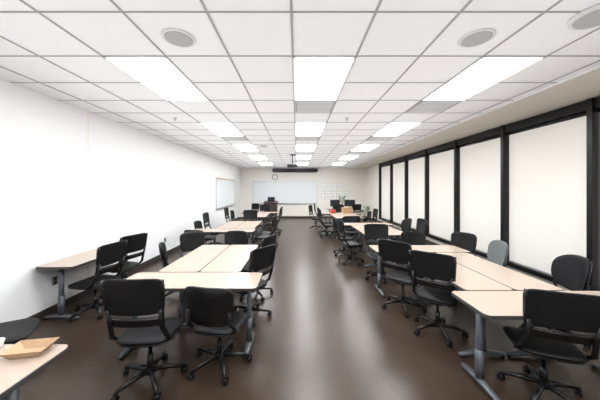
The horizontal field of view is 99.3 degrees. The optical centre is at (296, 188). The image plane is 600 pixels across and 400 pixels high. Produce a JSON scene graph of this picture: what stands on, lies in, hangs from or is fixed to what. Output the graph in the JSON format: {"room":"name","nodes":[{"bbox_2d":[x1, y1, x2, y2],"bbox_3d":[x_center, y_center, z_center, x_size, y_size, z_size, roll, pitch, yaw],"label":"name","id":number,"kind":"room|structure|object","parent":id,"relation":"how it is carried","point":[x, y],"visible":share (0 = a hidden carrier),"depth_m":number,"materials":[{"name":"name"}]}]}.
{"room":"classroom","nodes":[
{"label":"classroom","id":0,"kind":"room"},
{"bbox_2d":[0,79,239,322],"bbox_3d":[-3.490,0.235,6.900,0.100,3.030,17.200,0,0,0],"label":"wall","id":1,"kind":"structure","parent":0,"point":[140,182],"depth_m":3.96,"materials":[{"name":"white paint"}]},
{"bbox_2d":[52,275,57,285],"bbox_3d":[-3.434,1.300,3.620,0.011,0.120,0.080,0,0,0],"label":"wall outlet","id":2,"kind":"object","parent":1,"relation":"attached to","point":[55,278],"visible":1,"depth_m":3.62,"materials":[{"name":"grey"}]},
{"bbox_2d":[88,111,88,276],"bbox_3d":[-3.438,0.180,4.197,0.004,2.920,0.015,0,0,0],"label":"trim","id":3,"kind":"structure","parent":1,"relation":"attached to","point":[88,111],"depth_m":4.20,"materials":[{"name":"white paint"}]},
{"bbox_2d":[28,217,238,319],"bbox_3d":[-3.434,1.695,6.900,0.012,0.110,17.000,0,0,0],"label":"baseboard","id":4,"kind":"structure","parent":1,"relation":"attached to","point":[50,310],"depth_m":4.06,"materials":[{"name":"grey rubber"}]},
{"bbox_2d":[216,178,233,208],"bbox_3d":[-3.394,0.188,12.350,0.090,1.345,3.110,0,0,0],"label":"whiteboard","id":5,"kind":"object","parent":1,"relation":"attached to","point":[224,187],"visible":1,"depth_m":12.03,"materials":[{"name":"white"}]},
{"bbox_2d":[0,0,599,167],"bbox_3d":[-0.195,-1.330,6.900,6.690,0.100,17.200,0,0,0],"label":"ceiling","id":6,"kind":"structure","parent":0,"point":[109,34],"depth_m":2.39,"materials":[{"name":"tile"}]},
{"bbox_2d":[102,56,208,100],"bbox_3d":[-1.565,-1.273,3.060,0.610,0.011,1.220,0,0,0],"label":"ceiling light panel","id":7,"kind":"object","parent":6,"relation":"in","point":[142,68],"depth_m":2.87,"materials":[{"name":"plastic"}]},
{"bbox_2d":[161,28,195,47],"bbox_3d":[-1.000,-1.272,2.160,0.270,0.016,0.270,0,0,0],"label":"ceiling speaker","id":8,"kind":"object","parent":6,"relation":"in","point":[174,36],"depth_m":2.13},
{"bbox_2d":[200,123,243,135],"bbox_3d":[-1.565,-1.273,5.500,0.610,0.011,1.220,0,0,0],"label":"ceiling light panel","id":9,"kind":"object","parent":6,"relation":"in","point":[221,129],"depth_m":5.47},
{"bbox_2d":[220,136,248,140],"bbox_3d":[-1.565,-1.272,6.415,0.580,0.015,0.580,0,0,0],"label":"ceiling vent","id":10,"kind":"object","parent":6,"relation":"in","point":[227,138],"visible":0.99,"depth_m":6.40,"materials":[{"name":"grey"}]},
{"bbox_2d":[233,145,258,150],"bbox_3d":[-1.565,-1.273,7.940,0.610,0.011,1.220,0,0,0],"label":"ceiling light panel","id":11,"kind":"object","parent":6,"relation":"in","point":[241,147],"depth_m":7.84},
{"bbox_2d":[249,156,267,159],"bbox_3d":[-1.565,-1.273,10.380,0.610,0.011,1.220,0,0,0],"label":"ceiling light panel","id":12,"kind":"object","parent":6,"relation":"in","point":[253,157],"depth_m":10.32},
{"bbox_2d":[258,162,272,164],"bbox_3d":[-1.565,-1.273,12.820,0.610,0.011,1.220,0,0,0],"label":"ceiling light panel","id":13,"kind":"object","parent":6,"relation":"in","point":[262,163],"depth_m":12.75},
{"bbox_2d":[287,154,297,167],"bbox_3d":[-0.170,-1.035,9.520,0.380,0.490,0.340,0,0,0],"label":"ceiling projector","id":14,"kind":"object","parent":6,"relation":"hanging from","point":[292,165],"depth_m":9.37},
{"bbox_2d":[0,0,599,167],"bbox_3d":[-0.145,-1.270,6.900,6.590,0.020,17.000,0,0,0],"label":"grid","id":15,"kind":"object","parent":6,"relation":"attached to","point":[206,11],"depth_m":2.85,"materials":[{"name":"metal"}]},
{"bbox_2d":[296,156,311,159],"bbox_3d":[0.265,-1.273,10.380,0.610,0.011,1.220,0,0,0],"label":"ceiling light panel","id":16,"kind":"object","parent":6,"relation":"in","point":[297,157],"depth_m":10.32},
{"bbox_2d":[296,145,316,150],"bbox_3d":[0.265,-1.273,7.940,0.610,0.011,1.220,0,0,0],"label":"ceiling light panel","id":17,"kind":"object","parent":6,"relation":"in","point":[298,147],"depth_m":7.84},
{"bbox_2d":[296,136,319,140],"bbox_3d":[0.265,-1.272,6.415,0.580,0.015,0.580,0,0,0],"label":"ceiling vent","id":18,"kind":"object","parent":6,"relation":"in","point":[298,138],"visible":0.98,"depth_m":6.40,"materials":[{"name":"grey"}]},
{"bbox_2d":[295,123,325,135],"bbox_3d":[0.265,-1.273,5.500,0.610,0.011,1.220,0,0,0],"label":"ceiling light panel","id":19,"kind":"object","parent":6,"relation":"in","point":[301,129],"depth_m":5.47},
{"bbox_2d":[295,101,334,112],"bbox_3d":[0.265,-1.272,3.975,0.580,0.015,0.580,0,0,0],"label":"ceiling vent","id":20,"kind":"object","parent":6,"relation":"in","point":[300,106],"visible":1,"depth_m":3.91,"materials":[{"name":"grey"}]},
{"bbox_2d":[293,56,355,100],"bbox_3d":[0.265,-1.273,3.060,0.610,0.011,1.220,0,0,0],"label":"ceiling light panel","id":21,"kind":"object","parent":6,"relation":"in","point":[305,68],"depth_m":2.87,"materials":[{"name":"plastic"}]},
{"bbox_2d":[331,162,346,164],"bbox_3d":[2.095,-1.273,12.820,0.610,0.011,1.220,0,0,0],"label":"ceiling light panel","id":22,"kind":"object","parent":6,"relation":"in","point":[335,163],"depth_m":12.75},
{"bbox_2d":[339,156,358,159],"bbox_3d":[2.095,-1.273,10.380,0.610,0.011,1.220,0,0,0],"label":"ceiling light panel","id":23,"kind":"object","parent":6,"relation":"in","point":[344,157],"depth_m":10.32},
{"bbox_2d":[347,151,366,153],"bbox_3d":[2.095,-1.272,8.855,0.580,0.015,0.580,0,0,0],"label":"ceiling vent","id":24,"kind":"object","parent":6,"relation":"in","point":[350,152],"visible":0.98,"depth_m":8.84,"materials":[{"name":"grey"}]},
{"bbox_2d":[351,145,378,150],"bbox_3d":[2.095,-1.273,7.940,0.610,0.011,1.220,0,0,0],"label":"ceiling light panel","id":25,"kind":"object","parent":6,"relation":"in","point":[360,147],"depth_m":7.84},
{"bbox_2d":[366,136,395,140],"bbox_3d":[2.095,-1.272,6.415,0.580,0.015,0.580,0,0,0],"label":"ceiling vent","id":26,"kind":"object","parent":6,"relation":"in","point":[372,138],"visible":0.99,"depth_m":6.40,"materials":[{"name":"grey"}]},
{"bbox_2d":[372,123,420,135],"bbox_3d":[2.095,-1.273,5.500,0.610,0.011,1.220,0,0,0],"label":"ceiling light panel","id":27,"kind":"object","parent":6,"relation":"in","point":[392,129],"depth_m":5.47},
{"bbox_2d":[405,101,460,112],"bbox_3d":[2.095,-1.272,3.975,0.580,0.015,0.580,0,0,0],"label":"ceiling vent","id":28,"kind":"object","parent":6,"relation":"in","point":[423,106],"visible":1,"depth_m":3.91,"materials":[{"name":"grey"}]},
{"bbox_2d":[458,28,496,47],"bbox_3d":[1.520,-1.272,2.160,0.270,0.016,0.270,0,0,0],"label":"ceiling speaker","id":29,"kind":"object","parent":6,"relation":"in","point":[478,37],"depth_m":2.13},
{"bbox_2d":[421,56,546,100],"bbox_3d":[2.095,-1.273,3.060,0.610,0.011,1.220,0,0,0],"label":"ceiling light panel","id":30,"kind":"object","parent":6,"relation":"in","point":[496,69],"depth_m":2.87,"materials":[{"name":"plastic"}]},
{"bbox_2d":[567,3,599,29],"bbox_3d":[2.200,-1.262,1.860,0.320,0.034,0.320,0,0,0],"label":"ceiling speaker","id":31,"kind":"object","parent":6,"relation":"in","point":[588,18],"depth_m":1.88},
{"bbox_2d":[1,218,599,399],"bbox_3d":[0.490,1.800,6.900,8.060,0.100,17.200,0,0,0],"label":"floor","id":32,"kind":"structure","parent":0,"point":[328,334],"depth_m":2.76,"materials":[{"name":"plastic"}]},
{"bbox_2d":[0,317,39,343],"bbox_3d":[-2.739,1.313,2.350,0.607,0.874,0.598,0,0,-19],"label":"office chair","id":33,"kind":"object","parent":32,"relation":"on","point":[14,331],"visible":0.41,"depth_m":2.39,"materials":[{"name":"black fabric"}]},
{"bbox_2d":[0,344,67,399],"bbox_3d":[-2.220,1.380,1.410,1.520,0.740,0.500,0,0,0],"label":"table","id":34,"kind":"object","parent":32,"relation":"on","point":[14,373],"visible":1,"depth_m":1.44,"materials":[{"name":"grey"}]},
{"bbox_2d":[0,337,4,349],"bbox_3d":[-1.890,0.982,1.600,0.080,0.055,0.080,0,0,0],"label":"paper cup","id":35,"kind":"object","parent":34,"relation":"on","point":[2,339],"visible":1,"depth_m":1.61,"materials":[{"name":"white"}]},
{"bbox_2d":[0,337,59,359],"bbox_3d":[-1.640,0.987,1.570,0.220,0.045,0.150,0,0,-10],"label":"food tray","id":36,"kind":"object","parent":34,"relation":"on","point":[31,348],"visible":1,"depth_m":1.59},
{"bbox_2d":[36,248,127,319],"bbox_3d":[-3.160,1.380,4.060,0.500,0.740,1.520,0,0,0],"label":"table","id":37,"kind":"object","parent":32,"relation":"on","point":[78,260],"visible":0.53,"depth_m":3.41,"materials":[{"name":"grey"}]},
{"bbox_2d":[67,240,126,322],"bbox_3d":[-2.860,1.250,3.620,0.624,0.999,0.608,0,0,6],"label":"office chair","id":38,"kind":"object","parent":32,"relation":"on","point":[111,253],"visible":0.83,"depth_m":3.53,"materials":[{"name":"plastic"}]},
{"bbox_2d":[99,233,147,298],"bbox_3d":[-2.960,1.250,4.320,0.624,0.999,0.608,0,0,18],"label":"office chair","id":39,"kind":"object","parent":32,"relation":"on","point":[137,242],"visible":0.48,"depth_m":4.26,"materials":[{"name":"black fabric"}]},
{"bbox_2d":[100,279,187,399],"bbox_3d":[-1.347,1.235,2.331,0.608,1.030,0.624,0,0,1],"label":"office chair","id":40,"kind":"object","parent":32,"relation":"on","point":[120,297],"visible":1,"depth_m":2.09,"materials":[{"name":"black fabric"}]},
{"bbox_2d":[158,242,173,296],"bbox_3d":[-1.948,1.313,4.220,0.607,0.874,0.598,0,0,-14],"label":"office chair","id":41,"kind":"object","parent":32,"relation":"on","point":[162,247],"visible":0.38,"depth_m":3.98,"materials":[{"name":"plastic"}]},
{"bbox_2d":[118,272,262,359],"bbox_3d":[-1.170,1.380,2.840,1.520,0.740,0.500,0,0,0],"label":"table","id":42,"kind":"object","parent":32,"relation":"on","point":[248,282],"visible":0.62,"depth_m":2.81,"materials":[{"name":"grey"}]},
{"bbox_2d":[180,231,204,256],"bbox_3d":[-1.960,1.313,5.003,0.598,0.874,0.607,0,0,-29],"label":"office chair","id":43,"kind":"object","parent":32,"relation":"on","point":[189,241],"visible":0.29,"depth_m":5.17,"materials":[{"name":"plastic"}]},
{"bbox_2d":[159,245,229,325],"bbox_3d":[-1.455,1.380,3.865,0.500,0.740,1.520,0,0,0],"label":"table","id":44,"kind":"object","parent":32,"relation":"on","point":[196,260],"visible":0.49,"depth_m":3.50,"materials":[{"name":"grey"}]},
{"bbox_2d":[194,220,216,244],"bbox_3d":[-2.490,1.313,7.017,0.607,0.874,0.598,0,0,11],"label":"office chair","id":45,"kind":"object","parent":32,"relation":"on","point":[197,224],"visible":0.34,"depth_m":7.02,"materials":[{"name":"plastic"}]},
{"bbox_2d":[203,212,223,244],"bbox_3d":[-2.499,1.235,7.757,0.624,1.030,0.608,0,0,2],"label":"office chair","id":46,"kind":"object","parent":32,"relation":"on","point":[205,215],"visible":0.59,"depth_m":7.74,"materials":[{"name":"plastic"}]},
{"bbox_2d":[184,286,251,385],"bbox_3d":[-0.785,1.313,2.553,0.598,0.874,0.607,0,0,21],"label":"office chair","id":47,"kind":"object","parent":32,"relation":"on","point":[212,313],"visible":1,"depth_m":2.32,"materials":[{"name":"plastic"}]},
{"bbox_2d":[195,229,255,262],"bbox_3d":[-1.800,1.380,6.250,1.520,0.740,0.500,0,0,0],"label":"table","id":48,"kind":"object","parent":32,"relation":"on","point":[206,231],"visible":0.36,"depth_m":6.21,"materials":[{"name":"grey"}]},
{"bbox_2d":[224,208,230,221],"bbox_3d":[-2.449,1.235,9.807,0.624,1.030,0.608,0,0,4],"label":"office chair","id":49,"kind":"object","parent":32,"relation":"on","point":[226,211],"visible":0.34,"depth_m":9.83,"materials":[{"name":"black fabric"}]},
{"bbox_2d":[200,245,257,271],"bbox_3d":[-0.945,1.380,3.865,0.500,0.740,1.520,0,0,0],"label":"table","id":50,"kind":"object","parent":32,"relation":"on","point":[234,258],"visible":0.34,"depth_m":3.60,"materials":[{"name":"grey"}]},
{"bbox_2d":[215,221,245,244],"bbox_3d":[-1.860,1.380,7.280,0.500,0.740,1.520,0,0,0],"label":"table","id":51,"kind":"object","parent":32,"relation":"on","point":[231,224],"visible":0.34,"depth_m":7.06,"materials":[{"name":"grey"}]},
{"bbox_2d":[225,231,247,244],"bbox_3d":[-1.264,1.313,5.088,0.598,0.874,0.607,0,0,15],"label":"office chair","id":52,"kind":"object","parent":32,"relation":"on","point":[231,237],"visible":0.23,"depth_m":5.32,"materials":[{"name":"plastic"}]},
{"bbox_2d":[230,210,243,220],"bbox_3d":[-2.439,1.313,10.517,0.607,0.874,0.598,0,0,11],"label":"office chair","id":53,"kind":"object","parent":32,"relation":"on","point":[231,211],"visible":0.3,"depth_m":10.60,"materials":[{"name":"plastic"}]},
{"bbox_2d":[235,221,261,244],"bbox_3d":[-1.350,1.380,7.280,0.500,0.740,1.520,0,0,0],"label":"table","id":54,"kind":"object","parent":32,"relation":"on","point":[248,224],"visible":0.54,"depth_m":7.47,"materials":[{"name":"grey"}]},
{"bbox_2d":[243,210,257,242],"bbox_3d":[-1.593,1.235,8.499,0.608,1.030,0.624,0,0,4],"label":"office chair","id":55,"kind":"object","parent":32,"relation":"on","point":[247,214],"visible":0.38,"depth_m":8.76,"materials":[{"name":"plastic"}]},
{"bbox_2d":[234,244,275,327],"bbox_3d":[-0.660,1.250,3.500,0.624,0.999,0.608,0,0,34],"label":"office chair","id":56,"kind":"object","parent":32,"relation":"on","point":[261,258],"visible":0.59,"depth_m":3.38,"materials":[{"name":"plastic"}]},
{"bbox_2d":[252,203,259,211],"bbox_3d":[-2.200,1.235,12.500,0.608,1.030,0.624,0,0,30],"label":"office chair","id":57,"kind":"object","parent":32,"relation":"on","point":[255,206],"visible":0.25,"depth_m":12.73,"materials":[{"name":"black fabric"}]},
{"bbox_2d":[239,234,276,300],"bbox_3d":[-0.700,1.250,4.220,0.624,0.999,0.608,0,0,20],"label":"office chair","id":58,"kind":"object","parent":32,"relation":"on","point":[269,240],"visible":0.3,"depth_m":4.06,"materials":[{"name":"plastic"}]},
{"bbox_2d":[255,213,269,235],"bbox_3d":[-1.390,1.380,10.000,0.500,0.740,1.520,0,0,0],"label":"table","id":59,"kind":"object","parent":32,"relation":"on","point":[259,215],"visible":0.7,"depth_m":9.73,"materials":[{"name":"grey"}]},
{"bbox_2d":[257,204,270,226],"bbox_3d":[-1.493,1.235,11.699,0.608,1.030,0.624,0,0,4],"label":"office chair","id":60,"kind":"object","parent":32,"relation":"on","point":[263,207],"visible":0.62,"depth_m":11.95,"materials":[{"name":"plastic"}]},
{"bbox_2d":[255,215,276,239],"bbox_3d":[-0.882,1.235,6.943,0.624,1.030,0.608,0,0,9],"label":"office chair","id":61,"kind":"object","parent":32,"relation":"on","point":[261,236],"visible":0.57,"depth_m":6.82,"materials":[{"name":"plastic"}]},
{"bbox_2d":[258,218,278,247],"bbox_3d":[-0.860,1.313,7.683,0.607,0.874,0.598,0,0,9],"label":"office chair","id":62,"kind":"object","parent":32,"relation":"on","point":[263,232],"visible":0.57,"depth_m":7.59,"materials":[{"name":"black fabric"}]},
{"bbox_2d":[264,197,277,220],"bbox_3d":[-1.450,1.100,14.197,0.780,1.300,0.557,0,0,0],"label":"lectern","id":63,"kind":"object","parent":32,"relation":"on","point":[271,201],"visible":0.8,"depth_m":13.97,"materials":[{"name":"brown wood"}]},
{"bbox_2d":[267,208,280,235],"bbox_3d":[-0.901,1.235,9.693,0.624,1.030,0.608,0,0,4],"label":"office chair","id":64,"kind":"object","parent":32,"relation":"on","point":[268,223],"visible":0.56,"depth_m":9.52,"materials":[{"name":"black fabric"}]},
{"bbox_2d":[268,206,282,232],"bbox_3d":[-0.902,1.235,10.443,0.624,1.030,0.608,0,0,9],"label":"office chair","id":65,"kind":"object","parent":32,"relation":"on","point":[282,206],"visible":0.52,"depth_m":10.43,"materials":[{"name":"plastic"}]},
{"bbox_2d":[308,205,322,229],"bbox_3d":[0.850,1.235,11.300,0.624,1.030,0.608,0,0,20],"label":"office chair","id":66,"kind":"object","parent":32,"relation":"on","point":[309,206],"visible":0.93,"depth_m":11.27,"materials":[{"name":"plastic"}]},
{"bbox_2d":[317,207,332,234],"bbox_3d":[1.100,1.235,9.957,0.624,1.030,0.608,0,0,-1],"label":"office chair","id":67,"kind":"object","parent":32,"relation":"on","point":[324,222],"visible":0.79,"depth_m":9.91,"materials":[{"name":"black fabric"}]},
{"bbox_2d":[319,209,335,238],"bbox_3d":[1.101,1.235,9.207,0.624,1.030,0.608,0,0,4],"label":"office chair","id":68,"kind":"object","parent":32,"relation":"on","point":[327,226],"visible":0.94,"depth_m":9.11,"materials":[{"name":"black fabric"}]},
{"bbox_2d":[330,214,344,238],"bbox_3d":[1.600,1.380,9.600,0.500,0.740,1.520,0,0,0],"label":"table","id":69,"kind":"object","parent":32,"relation":"on","point":[337,216],"visible":0.43,"depth_m":9.73,"materials":[{"name":"grey"}]},
{"bbox_2d":[333,205,343,219],"bbox_3d":[1.907,1.235,11.399,0.608,1.030,0.624,0,0,4],"label":"office chair","id":70,"kind":"object","parent":32,"relation":"on","point":[337,208],"visible":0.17,"depth_m":11.67,"materials":[{"name":"plastic"}]},
{"bbox_2d":[323,213,360,230],"bbox_3d":[1.850,1.380,10.630,1.520,0.740,0.500,0,0,0],"label":"table","id":71,"kind":"object","parent":32,"relation":"on","point":[325,214],"visible":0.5,"depth_m":10.52,"materials":[{"name":"grey"}]},
{"bbox_2d":[341,207,352,212],"bbox_3d":[2.100,0.892,10.700,0.400,0.235,0.280,0,0,-10],"label":"storage box","id":72,"kind":"object","parent":71,"relation":"on","point":[343,209],"visible":0.98,"depth_m":10.58,"materials":[{"name":"beige cardboard"}]},
{"bbox_2d":[332,215,355,256],"bbox_3d":[1.251,1.235,6.807,0.624,1.030,0.608,0,0,6],"label":"office chair","id":73,"kind":"object","parent":32,"relation":"on","point":[348,238],"visible":0.9,"depth_m":6.69,"materials":[{"name":"plastic"}]},
{"bbox_2d":[336,219,363,265],"bbox_3d":[1.280,1.235,6.050,0.624,1.030,0.608,0,0,-8],"label":"office chair","id":74,"kind":"object","parent":32,"relation":"on","point":[340,224],"visible":1,"depth_m":5.97,"materials":[{"name":"plastic"}]},
{"bbox_2d":[342,216,359,240],"bbox_3d":[1.717,1.313,7.989,0.598,0.874,0.607,0,0,11],"label":"office chair","id":75,"kind":"object","parent":32,"relation":"on","point":[346,219],"visible":0.44,"depth_m":8.21,"materials":[{"name":"plastic"}]},
{"bbox_2d":[344,216,360,241],"bbox_3d":[1.833,1.313,8.630,0.598,0.874,0.607,0,0,11],"label":"office chair","id":76,"kind":"object","parent":32,"relation":"on","point":[358,217],"visible":0.34,"depth_m":8.43,"materials":[{"name":"black fabric"}]},
{"bbox_2d":[344,214,364,238],"bbox_3d":[2.110,1.380,9.600,0.500,0.740,1.520,0,0,0],"label":"table","id":77,"kind":"object","parent":32,"relation":"on","point":[344,214],"visible":0.39,"depth_m":9.73,"materials":[{"name":"grey"}]},
{"bbox_2d":[352,204,361,215],"bbox_3d":[2.800,1.235,12.450,0.608,1.030,0.624,0,0,-10],"label":"office chair","id":78,"kind":"object","parent":32,"relation":"on","point":[356,207],"visible":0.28,"depth_m":12.18,"materials":[{"name":"plastic"}]},
{"bbox_2d":[361,206,369,220],"bbox_3d":[3.699,1.312,13.938,0.581,0.876,0.559,0,0,0],"label":"potted plant","id":79,"kind":"object","parent":32,"relation":"on","point":[368,208],"visible":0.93,"depth_m":13.85,"materials":[{"name":"green plant"}]},
{"bbox_2d":[360,211,371,222],"bbox_3d":[2.610,1.313,9.983,0.607,0.874,0.598,0,0,11],"label":"office chair","id":80,"kind":"object","parent":32,"relation":"on","point":[369,213],"visible":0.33,"depth_m":10.04,"materials":[{"name":"plastic"}]},
{"bbox_2d":[340,223,392,249],"bbox_3d":[1.950,1.380,7.380,1.520,0.740,0.500,0,0,0],"label":"table","id":81,"kind":"object","parent":32,"relation":"on","point":[345,224],"visible":0.2,"depth_m":7.36,"materials":[{"name":"grey"}]},
{"bbox_2d":[351,225,383,266],"bbox_3d":[1.750,1.380,6.350,0.500,0.740,1.520,0,0,0],"label":"table","id":82,"kind":"object","parent":32,"relation":"on","point":[360,228],"visible":0.41,"depth_m":6.60,"materials":[{"name":"grey"}]},
{"bbox_2d":[362,208,377,235],"bbox_3d":[2.599,1.235,9.293,0.624,1.030,0.608,0,0,4],"label":"office chair","id":83,"kind":"object","parent":32,"relation":"on","point":[375,211],"visible":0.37,"depth_m":9.35,"materials":[{"name":"plastic"}]},
{"bbox_2d":[364,224,387,283],"bbox_3d":[1.627,1.235,4.979,0.608,1.030,0.624,0,0,6],"label":"office chair","id":84,"kind":"object","parent":32,"relation":"on","point":[372,231],"visible":0.65,"depth_m":5.23,"materials":[{"name":"plastic"}]},
{"bbox_2d":[371,226,407,266],"bbox_3d":[2.260,1.380,6.350,0.500,0.740,1.520,0,0,0],"label":"table","id":85,"kind":"object","parent":32,"relation":"on","point":[392,232],"visible":0.22,"depth_m":5.79,"materials":[{"name":"grey"}]},
{"bbox_2d":[388,218,411,240],"bbox_3d":[2.746,1.268,6.850,0.616,0.964,0.609,0,0,2],"label":"office chair","id":86,"kind":"object","parent":32,"relation":"on","point":[406,224],"visible":0.34,"depth_m":6.92,"materials":[{"name":"plastic"}]},
{"bbox_2d":[377,239,426,317],"bbox_3d":[1.560,1.235,3.760,0.624,1.030,0.608,0,0,-42],"label":"office chair","id":87,"kind":"object","parent":32,"relation":"on","point":[389,250],"visible":0.9,"depth_m":3.63,"materials":[{"name":"plastic"}]},
{"bbox_2d":[400,218,427,241],"bbox_3d":[2.749,1.235,6.143,0.624,1.030,0.608,0,0,4],"label":"office chair","id":88,"kind":"object","parent":32,"relation":"on","point":[421,225],"visible":0.21,"depth_m":6.17,"materials":[{"name":"plastic"}]},
{"bbox_2d":[401,231,434,279],"bbox_3d":[2.365,1.313,5.007,0.598,0.874,0.607,0,0,19],"label":"office chair","id":89,"kind":"object","parent":32,"relation":"on","point":[411,237],"visible":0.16,"depth_m":5.25,"materials":[{"name":"plastic"}]},
{"bbox_2d":[369,245,469,297],"bbox_3d":[2.040,1.380,4.335,1.520,0.740,0.500,0,0,0],"label":"table","id":90,"kind":"object","parent":32,"relation":"on","point":[427,248],"visible":0.51,"depth_m":4.31,"materials":[{"name":"grey"}]},
{"bbox_2d":[409,250,468,346],"bbox_3d":[1.720,1.235,3.120,0.608,1.030,0.624,0,0,42],"label":"office chair","id":91,"kind":"object","parent":32,"relation":"on","point":[442,267],"visible":0.94,"depth_m":2.97,"materials":[{"name":"plastic"}]},
{"bbox_2d":[409,263,512,356],"bbox_3d":[1.930,1.380,3.305,0.500,0.740,1.520,0,0,0],"label":"table","id":92,"kind":"object","parent":32,"relation":"on","point":[467,279],"visible":0.36,"depth_m":2.68,"materials":[{"name":"grey"}]},
{"bbox_2d":[451,232,476,255],"bbox_3d":[3.149,1.313,4.980,0.607,0.874,0.598,0,0,-19],"label":"office chair","id":93,"kind":"object","parent":32,"relation":"on","point":[466,241],"visible":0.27,"depth_m":5.10,"materials":[{"name":"plastic"}]},
{"bbox_2d":[487,240,508,266],"bbox_3d":[2.970,1.288,4.084,0.614,0.924,0.598,0,0,21],"label":"office chair","id":94,"kind":"object","parent":32,"relation":"on","point":[497,253],"visible":0.35,"depth_m":4.08,"materials":[{"name":"plastic"}]},
{"bbox_2d":[437,252,563,356],"bbox_3d":[2.440,1.380,3.305,0.500,0.740,1.520,0,0,0],"label":"table","id":95,"kind":"object","parent":32,"relation":"on","point":[517,281],"visible":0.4,"depth_m":2.98,"materials":[{"name":"grey"}]},
{"bbox_2d":[451,291,599,399],"bbox_3d":[2.270,1.380,2.280,1.520,0.740,0.500,0,0,0],"label":"table","id":96,"kind":"object","parent":32,"relation":"on","point":[492,305],"visible":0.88,"depth_m":2.26,"materials":[{"name":"grey"}]},
{"bbox_2d":[496,289,599,399],"bbox_3d":[2.100,1.258,2.170,0.608,0.984,0.624,0,0,20],"label":"office chair","id":97,"kind":"object","parent":32,"relation":"on","point":[577,312],"visible":1,"depth_m":1.97,"materials":[{"name":"plastic"}]},
{"bbox_2d":[519,254,591,347],"bbox_3d":[3.046,1.268,3.061,0.616,0.964,0.609,0,0,18],"label":"office chair","id":98,"kind":"object","parent":32,"relation":"on","point":[571,271],"visible":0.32,"depth_m":3.05,"materials":[{"name":"plastic"}]},
{"bbox_3d":[2.300,1.380,13.000,1.520,0.740,0.500,0,0,0],"label":"table","id":99,"kind":"object","parent":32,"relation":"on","visible":0},
{"bbox_2d":[330,200,339,206],"bbox_3d":[1.950,0.779,13.050,0.540,0.460,0.180,0,0,-20],"label":"computer monitor","id":100,"kind":"object","parent":99,"relation":"on","point":[332,202],"visible":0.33,"depth_m":13.00,"materials":[{"name":"black plastic"}]},
{"bbox_2d":[344,200,354,206],"bbox_3d":[2.700,0.779,13.050,0.540,0.460,0.180,0,0,15],"label":"computer monitor","id":101,"kind":"object","parent":99,"relation":"on","point":[349,203],"visible":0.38,"depth_m":13.03,"materials":[{"name":"black plastic"}]},
{"bbox_2d":[240,168,366,215],"bbox_3d":[0.390,0.235,15.450,7.660,3.030,0.100,0,0,0],"label":"wall","id":102,"kind":"structure","parent":0,"point":[353,180],"depth_m":15.40,"materials":[{"name":"white paint"}]},
{"bbox_2d":[252,181,316,203],"bbox_3d":[-0.730,0.207,15.354,3.910,1.345,0.090,0,0,0],"label":"whiteboard","id":103,"kind":"object","parent":102,"relation":"attached to","point":[284,192],"visible":0.91,"depth_m":15.38,"materials":[{"name":"white"}]},
{"bbox_2d":[272,168,317,171],"bbox_3d":[-0.120,-1.136,15.314,2.700,0.267,0.170,0,0,0],"label":"screen housing","id":104,"kind":"object","parent":102,"relation":"attached to","point":[276,169],"visible":0.91,"depth_m":15.24,"materials":[{"name":"black plastic"}]},
{"bbox_2d":[278,216,366,217],"bbox_3d":[0.390,1.695,15.394,7.636,0.110,0.012,0,0,0],"label":"baseboard","id":105,"kind":"structure","parent":102,"relation":"attached to","point":[278,216],"depth_m":15.39,"materials":[{"name":"grey rubber"}]},
{"bbox_2d":[319,183,347,198],"bbox_3d":[2.220,0.130,15.396,1.764,0.964,0.006,0,0,0],"label":"posters","id":106,"kind":"object","parent":102,"relation":"attached to","point":[322,186],"visible":0.96,"depth_m":15.40,"materials":[{"name":"grey paper"}]},
{"bbox_2d":[367,165,381,221],"bbox_3d":[4.280,0.241,14.110,0.120,3.018,2.780,0,0,0],"label":"wall","id":107,"kind":"structure","parent":0,"point":[372,172],"depth_m":14.07,"materials":[{"name":"white paint"}]},
{"bbox_2d":[371,218,439,244],"bbox_3d":[4.214,1.695,6.900,0.012,0.110,17.000,0,0,0],"label":"baseboard","id":108,"kind":"structure","parent":107,"relation":"attached to","point":[427,241],"depth_m":8.25,"materials":[{"name":"grey rubber"}]},
{"bbox_2d":[382,220,570,290],"bbox_3d":[4.280,1.625,5.560,0.120,0.250,14.320,0,0,0],"label":"sill","id":109,"kind":"structure","parent":107,"relation":"attached to","point":[428,238],"depth_m":4.99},
{"bbox_2d":[379,96,599,290],"bbox_3d":[4.170,0.117,5.857,0.160,2.767,13.795,0,0,0],"label":"window","id":110,"kind":"structure","parent":107,"relation":"in","point":[547,161],"depth_m":4.31,"materials":[{"name":"metal"}]},
{"bbox_2d":[381,164,389,219],"bbox_3d":[4.185,0.150,11.957,0.056,2.540,1.435,0,0,0],"label":"window blind","id":111,"kind":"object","parent":110,"relation":"attached to","point":[385,169],"depth_m":11.97,"materials":[{"name":"fabric"}]},
{"bbox_2d":[392,161,403,223],"bbox_3d":[4.185,0.150,10.432,0.056,2.540,1.435,0,0,0],"label":"window blind","id":112,"kind":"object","parent":110,"relation":"attached to","point":[398,167],"depth_m":10.55,"materials":[{"name":"fabric"}]},
{"bbox_2d":[407,155,424,228],"bbox_3d":[4.185,0.150,8.908,0.056,2.540,1.435,0,0,0],"label":"window blind","id":113,"kind":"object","parent":110,"relation":"attached to","point":[416,166],"depth_m":8.96,"materials":[{"name":"fabric"}]},
{"bbox_2d":[428,147,453,240],"bbox_3d":[4.185,0.150,7.383,0.056,2.540,1.435,0,0,0],"label":"window blind","id":114,"kind":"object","parent":110,"relation":"attached to","point":[441,163],"depth_m":7.41,"materials":[{"name":"fabric"}]},
{"bbox_2d":[458,135,499,252],"bbox_3d":[4.185,0.150,5.857,0.056,2.540,1.435,0,0,0],"label":"window blind","id":115,"kind":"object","parent":110,"relation":"attached to","point":[479,160],"depth_m":5.84,"materials":[{"name":"fabric"}]},
{"bbox_2d":[351,68,599,167],"bbox_3d":[3.835,-1.324,6.900,1.370,0.112,17.200,0,0,0],"label":"ceiling soffit","id":116,"kind":"structure","parent":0,"point":[583,87],"depth_m":4.23,"materials":[{"name":"paint"}]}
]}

